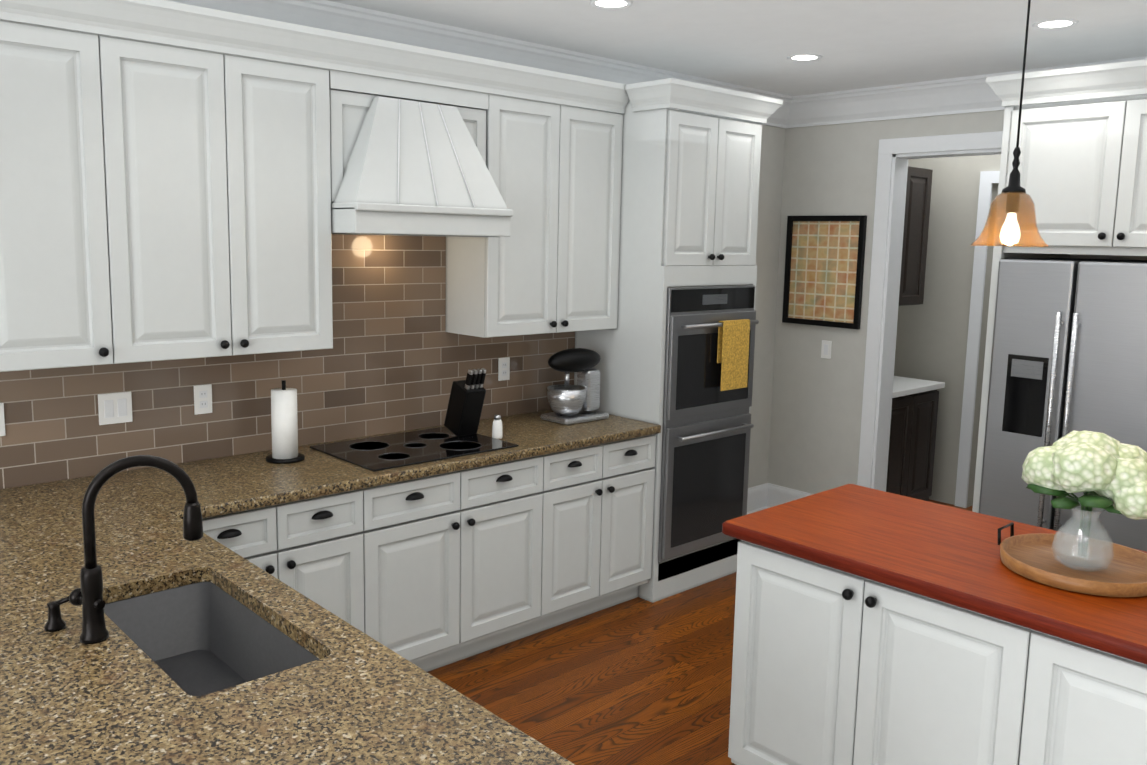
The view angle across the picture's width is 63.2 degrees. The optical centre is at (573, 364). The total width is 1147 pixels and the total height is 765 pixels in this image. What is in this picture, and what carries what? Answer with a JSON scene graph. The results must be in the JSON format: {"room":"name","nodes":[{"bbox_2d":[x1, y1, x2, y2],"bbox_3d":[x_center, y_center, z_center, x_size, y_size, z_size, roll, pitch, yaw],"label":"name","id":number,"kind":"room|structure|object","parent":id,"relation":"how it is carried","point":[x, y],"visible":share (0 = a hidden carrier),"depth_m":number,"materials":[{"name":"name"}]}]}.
{"room":"kitchen","nodes":[
{"label":"kitchen","id":0,"kind":"room"},
{"bbox_2d":[0,19,1146,506],"bbox_3d":[0.443,0.061,2.998,11.400,2.740,4.770,-6,10,-42],"label":"wall","id":1,"kind":"structure","parent":0,"point":[806,415],"depth_m":6.17,"materials":[{"name":"beige paint"}]},
{"bbox_2d":[0,0,119,371],"bbox_3d":[-1.793,-0.596,3.036,0.406,1.198,0.328,-6,10,-42],"label":"upper cabinet","id":2,"kind":"object","parent":1,"relation":"attached to","point":[58,233],"depth_m":2.96,"materials":[{"name":"white wood"}]},
{"bbox_2d":[104,0,335,362],"bbox_3d":[-1.345,-0.642,3.448,0.814,1.198,0.328,-6,10,-42],"label":"upper cabinet","id":3,"kind":"object","parent":1,"relation":"attached to","point":[158,202],"depth_m":3.30,"materials":[{"name":"white wood"}]},
{"bbox_2d":[0,234,574,488],"bbox_3d":[-1.193,-0.094,3.893,3.268,0.898,0.012,-6,10,-42],"label":"backsplash","id":4,"kind":"structure","parent":1,"relation":"attached to","point":[397,358],"depth_m":4.01,"materials":[{"name":"beige tile"}]},
{"bbox_2d":[0,403,5,435],"bbox_3d":[-1.984,0.192,3.183,0.070,0.115,0.008,-6,10,-42],"label":"outlet","id":5,"kind":"object","parent":4,"relation":"attached to","point":[2,425],"visible":1,"depth_m":3.20,"materials":[{"name":"plastic"}]},
{"bbox_2d":[98,391,132,424],"bbox_3d":[-1.695,0.162,3.448,0.116,0.115,0.008,-6,10,-42],"label":"light switch","id":6,"kind":"object","parent":4,"relation":"attached to","point":[114,408],"visible":1,"depth_m":3.44,"materials":[{"name":"white plastic"}]},
{"bbox_2d":[194,384,211,414],"bbox_3d":[-1.457,0.138,3.667,0.070,0.115,0.008,-6,10,-42],"label":"outlet","id":7,"kind":"object","parent":4,"relation":"attached to","point":[202,399],"visible":1,"depth_m":3.66,"materials":[{"name":"plastic"}]},
{"bbox_2d":[498,357,509,380],"bbox_3d":[-0.349,0.023,4.685,0.070,0.115,0.008,-6,10,-42],"label":"outlet","id":8,"kind":"object","parent":4,"relation":"attached to","point":[503,368],"visible":1,"depth_m":4.68,"materials":[{"name":"plastic"}]},
{"bbox_2d":[329,89,512,236],"bbox_3d":[-0.702,-0.817,3.894,0.752,0.550,0.513,-6,10,-42],"label":"range hood","id":9,"kind":"object","parent":1,"relation":"attached to","point":[398,166],"visible":0.77,"depth_m":3.70,"materials":[{"name":"wood"}]},
{"bbox_2d":[166,0,793,127],"bbox_3d":[-1.667,-1.302,3.178,8.450,0.175,0.138,-6,10,-42],"label":"crown molding","id":10,"kind":"structure","parent":1,"relation":"attached to","point":[322,14],"depth_m":4.18,"materials":[{"name":"white wood"}]},
{"bbox_2d":[440,60,627,337],"bbox_3d":[-0.181,-0.762,4.518,0.838,1.198,0.328,-6,10,-42],"label":"upper cabinet","id":11,"kind":"object","parent":1,"relation":"attached to","point":[558,168],"depth_m":4.34,"materials":[{"name":"white wood"}]},
{"bbox_2d":[747,483,768,513],"bbox_3d":[0.943,0.949,6.044,1.090,0.186,0.026,-6,10,-42],"label":"baseboard","id":12,"kind":"structure","parent":1,"relation":"attached to","point":[764,496],"depth_m":6.33,"materials":[{"name":"white wood"}]},
{"bbox_2d":[768,483,812,507],"bbox_3d":[1.567,0.947,6.153,0.026,0.186,0.655,-6,10,-42],"label":"baseboard","id":13,"kind":"structure","parent":1,"relation":"attached to","point":[778,495],"depth_m":6.32,"materials":[{"name":"white wood"}]},
{"bbox_2d":[782,215,866,328],"bbox_3d":[1.592,-0.596,5.947,0.030,0.700,0.560,-6,10,-42],"label":"picture frame","id":14,"kind":"object","parent":1,"relation":"attached to","point":[824,269],"visible":0.96,"depth_m":5.94,"materials":[{"name":"black metal"}]},
{"bbox_2d":[821,340,831,358],"bbox_3d":[1.623,-0.096,5.985,0.008,0.115,0.070,-6,10,-42],"label":"light switch","id":15,"kind":"object","parent":1,"relation":"attached to","point":[826,350],"visible":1,"depth_m":5.98,"materials":[{"name":"white plastic"}]},
{"bbox_2d":[857,131,1002,507],"bbox_3d":[2.232,-0.083,5.430,0.170,2.450,1.065,-6,10,-42],"label":"door frame","id":16,"kind":"structure","parent":1,"relation":"attached to","point":[895,155],"depth_m":5.54,"materials":[{"name":"white wood"}]},
{"bbox_2d":[794,56,1146,127],"bbox_3d":[2.701,-1.398,4.573,0.138,0.175,3.720,-6,10,-42],"label":"crown molding","id":17,"kind":"structure","parent":1,"relation":"attached to","point":[967,94],"depth_m":5.40,"materials":[{"name":"white wood"}]},
{"bbox_2d":[428,499,972,764],"bbox_3d":[0.671,1.422,3.421,12.100,0.060,4.770,-6,10,-42],"label":"floor","id":18,"kind":"structure","parent":0,"point":[638,681],"depth_m":3.88,"materials":[{"name":"brown wood"}]},
{"bbox_2d":[202,487,369,635],"bbox_3d":[-1.270,0.889,3.555,0.710,0.878,0.618,-6,10,-42],"label":"base cabinet","id":19,"kind":"object","parent":18,"relation":"on","point":[319,547],"depth_m":3.41,"materials":[{"name":"white wood"}]},
{"bbox_2d":[370,454,549,671],"bbox_3d":[-0.679,0.828,4.098,0.900,0.878,0.618,-6,10,-42],"label":"base cabinet","id":20,"kind":"object","parent":18,"relation":"on","point":[428,573],"depth_m":3.87,"materials":[{"name":"white wood"}]},
{"bbox_2d":[546,434,655,629],"bbox_3d":[-0.078,0.766,4.651,0.738,0.878,0.618,-6,10,-42],"label":"base cabinet","id":21,"kind":"object","parent":18,"relation":"on","point":[599,511],"depth_m":4.42,"materials":[{"name":"white wood"}]},
{"bbox_2d":[113,410,660,519],"bbox_3d":[-0.651,0.372,4.033,2.352,0.040,0.647,-6,10,-42],"label":"countertop","id":22,"kind":"structure","parent":21,"relation":"on","point":[236,483],"depth_m":3.59,"materials":[{"name":"stone"}]},
{"bbox_2d":[266,380,304,463],"bbox_3d":[-1.152,0.222,3.715,0.150,0.320,0.150,-6,10,-42],"label":"paper towel holder","id":23,"kind":"object","parent":22,"relation":"on","point":[284,422],"visible":1,"depth_m":3.68,"materials":[{"name":"white paper"}]},
{"bbox_2d":[310,426,518,471],"bbox_3d":[-0.678,0.351,3.999,0.720,0.009,0.520,-6,10,-42],"label":"cooktop","id":24,"kind":"object","parent":22,"relation":"in","point":[384,452],"visible":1,"depth_m":3.95,"materials":[{"name":"black glass"}]},
{"bbox_2d":[444,368,485,436],"bbox_3d":[-0.487,0.167,4.215,0.110,0.314,0.192,-6,10,-42],"label":"knife block","id":25,"kind":"object","parent":24,"relation":"on","point":[465,406],"visible":1,"depth_m":4.17,"materials":[{"name":"black wood"}]},
{"bbox_2d":[492,415,502,438],"bbox_3d":[-0.343,0.280,4.205,0.048,0.108,0.048,-6,10,-42],"label":"salt shaker","id":26,"kind":"object","parent":22,"relation":"on","point":[497,432],"visible":0.94,"depth_m":4.19,"materials":[{"name":"glass"}]},
{"bbox_2d":[540,348,608,424],"bbox_3d":[0.004,0.098,4.666,0.340,0.360,0.200,-6,10,-42],"label":"stand mixer","id":27,"kind":"object","parent":22,"relation":"on","point":[579,402],"visible":1,"depth_m":4.61,"materials":[{"name":"metal"}]},
{"bbox_2d":[574,78,782,602],"bbox_3d":[0.513,-0.122,5.013,0.882,2.565,0.694,-6,10,-42],"label":"tall cabinet","id":28,"kind":"object","parent":18,"relation":"on","point":[690,176],"visible":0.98,"depth_m":4.65,"materials":[{"name":"white wood"}]},
{"bbox_2d":[658,285,758,561],"bbox_3d":[0.722,0.291,4.833,0.686,1.385,0.114,-6,10,-42],"label":"double wall oven","id":29,"kind":"object","parent":28,"relation":"in","point":[709,369],"visible":0.92,"depth_m":4.78,"materials":[{"name":"metal"}]},
{"bbox_2d":[886,166,944,500],"bbox_3d":[2.099,-0.144,6.272,0.760,2.340,0.513,-6,10,-42],"label":"pantry cabinets","id":30,"kind":"object","parent":18,"relation":"on","point":[913,426],"visible":0.38,"depth_m":6.24,"materials":[{"name":"brown wood"}]},
{"bbox_2d":[728,540,1146,764],"bbox_3d":[1.462,1.083,2.510,0.738,0.888,2.072,-6,10,-42],"label":"kitchen island","id":31,"kind":"object","parent":18,"relation":"on","point":[831,666],"visible":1,"depth_m":2.60,"materials":[{"name":"white wood"}]},
{"bbox_2d":[722,484,1146,664],"bbox_3d":[1.482,0.617,2.478,0.770,0.042,2.140,-6,10,-42],"label":"island countertop","id":32,"kind":"structure","parent":31,"relation":"on","point":[944,553],"depth_m":2.71,"materials":[{"name":"brown wood"}]},
{"bbox_2d":[998,522,1146,596],"bbox_3d":[1.418,0.537,2.598,0.416,0.078,0.434,-6,10,-42],"label":"round tray","id":33,"kind":"object","parent":32,"relation":"on","point":[1033,558],"visible":0.85,"depth_m":2.59,"materials":[{"name":"brown wood"}]},
{"bbox_2d":[1052,506,1113,571],"bbox_3d":[1.419,0.479,2.591,0.156,0.170,0.156,-6,10,-42],"label":"glass vase","id":34,"kind":"object","parent":33,"relation":"on","point":[1075,541],"visible":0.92,"depth_m":2.56,"materials":[{"name":"clear glass"}]},
{"bbox_2d":[1021,430,1146,556],"bbox_3d":[1.423,0.360,2.571,0.316,0.353,0.390,-6,10,-42],"label":"hydrangea flowers","id":35,"kind":"object","parent":34,"relation":"in","point":[1104,471],"visible":0.94,"depth_m":2.48,"materials":[{"name":"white plant"}]},
{"bbox_2d":[972,59,1146,512],"bbox_3d":[2.563,0.006,4.303,0.914,2.588,1.122,-6,10,-42],"label":"cabinet surround","id":36,"kind":"object","parent":18,"relation":"on","point":[1082,168],"visible":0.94,"depth_m":4.04,"materials":[{"name":"white wood"}]},
{"bbox_2d":[979,258,1146,551],"bbox_3d":[2.532,0.411,4.337,0.914,1.775,0.910,-6,10,-42],"label":"refrigerator","id":37,"kind":"object","parent":18,"relation":"on","point":[1069,349],"visible":0.65,"depth_m":4.11,"materials":[{"name":"silver metal"}]},
{"bbox_3d":[-0.828,1.091,2.131,0.483,0.878,2.025,-6,10,-42],"label":"base cabinet","id":38,"kind":"object","parent":18,"relation":"on","visible":0},
{"bbox_2d":[0,475,574,764],"bbox_3d":[-1.148,0.617,2.149,0.955,0.040,2.762,-6,10,-42],"label":"countertop","id":39,"kind":"structure","parent":38,"relation":"on","point":[352,695],"depth_m":1.87,"materials":[{"name":"stone"}]},
{"bbox_2d":[44,596,68,631],"bbox_3d":[-1.156,0.561,2.126,0.094,0.074,0.053,-6,10,-42],"label":"soap dispenser","id":40,"kind":"object","parent":39,"relation":"on","point":[55,622],"visible":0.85,"depth_m":2.10,"materials":[{"name":"black metal"}]},
{"bbox_2d":[69,455,203,643],"bbox_3d":[-0.984,0.401,2.096,0.257,0.407,0.151,-6,10,-42],"label":"faucet","id":41,"kind":"object","parent":39,"relation":"on","point":[88,595],"visible":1,"depth_m":2.04,"materials":[{"name":"black metal"}]},
{"bbox_2d":[104,581,318,695],"bbox_3d":[-0.871,0.744,2.192,0.350,0.208,0.750,-6,10,-42],"label":"sink basin","id":42,"kind":"object","parent":39,"relation":"in","point":[200,638],"visible":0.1,"depth_m":2.42,"materials":[{"name":"grey metal"}]},
{"bbox_2d":[328,0,1146,95],"bbox_3d":[0.730,-1.362,3.045,12.100,0.080,4.770,-6,10,-42],"label":"ceiling","id":43,"kind":"structure","parent":0,"point":[854,44],"depth_m":4.11,"materials":[{"name":"white paint"}]},
{"bbox_2d":[589,0,632,8],"bbox_3d":[0.147,-1.412,3.644,0.170,0.006,0.170,-6,10,-42],"label":"recessed light","id":44,"kind":"object","parent":43,"relation":"in","point":[612,4],"visible":1,"depth_m":3.65,"materials":[{"name":"white"}]},
{"bbox_2d":[787,54,821,60],"bbox_3d":[1.149,-1.524,4.631,0.170,0.006,0.170,-6,10,-42],"label":"recessed light","id":45,"kind":"object","parent":43,"relation":"in","point":[804,57],"visible":1,"depth_m":4.62,"materials":[{"name":"white"}]},
{"bbox_2d":[971,0,1048,246],"bbox_3d":[1.285,-0.798,2.667,0.214,0.912,0.214,-6,10,-42],"label":"pendant light","id":46,"kind":"object","parent":43,"relation":"hanging from","point":[1011,232],"visible":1,"depth_m":2.69,"materials":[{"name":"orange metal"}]},
{"bbox_2d":[1032,19,1078,28],"bbox_3d":[1.980,-1.398,3.830,0.170,0.006,0.170,-6,10,-42],"label":"recessed light","id":47,"kind":"object","parent":43,"relation":"in","point":[1054,23],"visible":0.96,"depth_m":3.82,"materials":[{"name":"white"}]}
]}

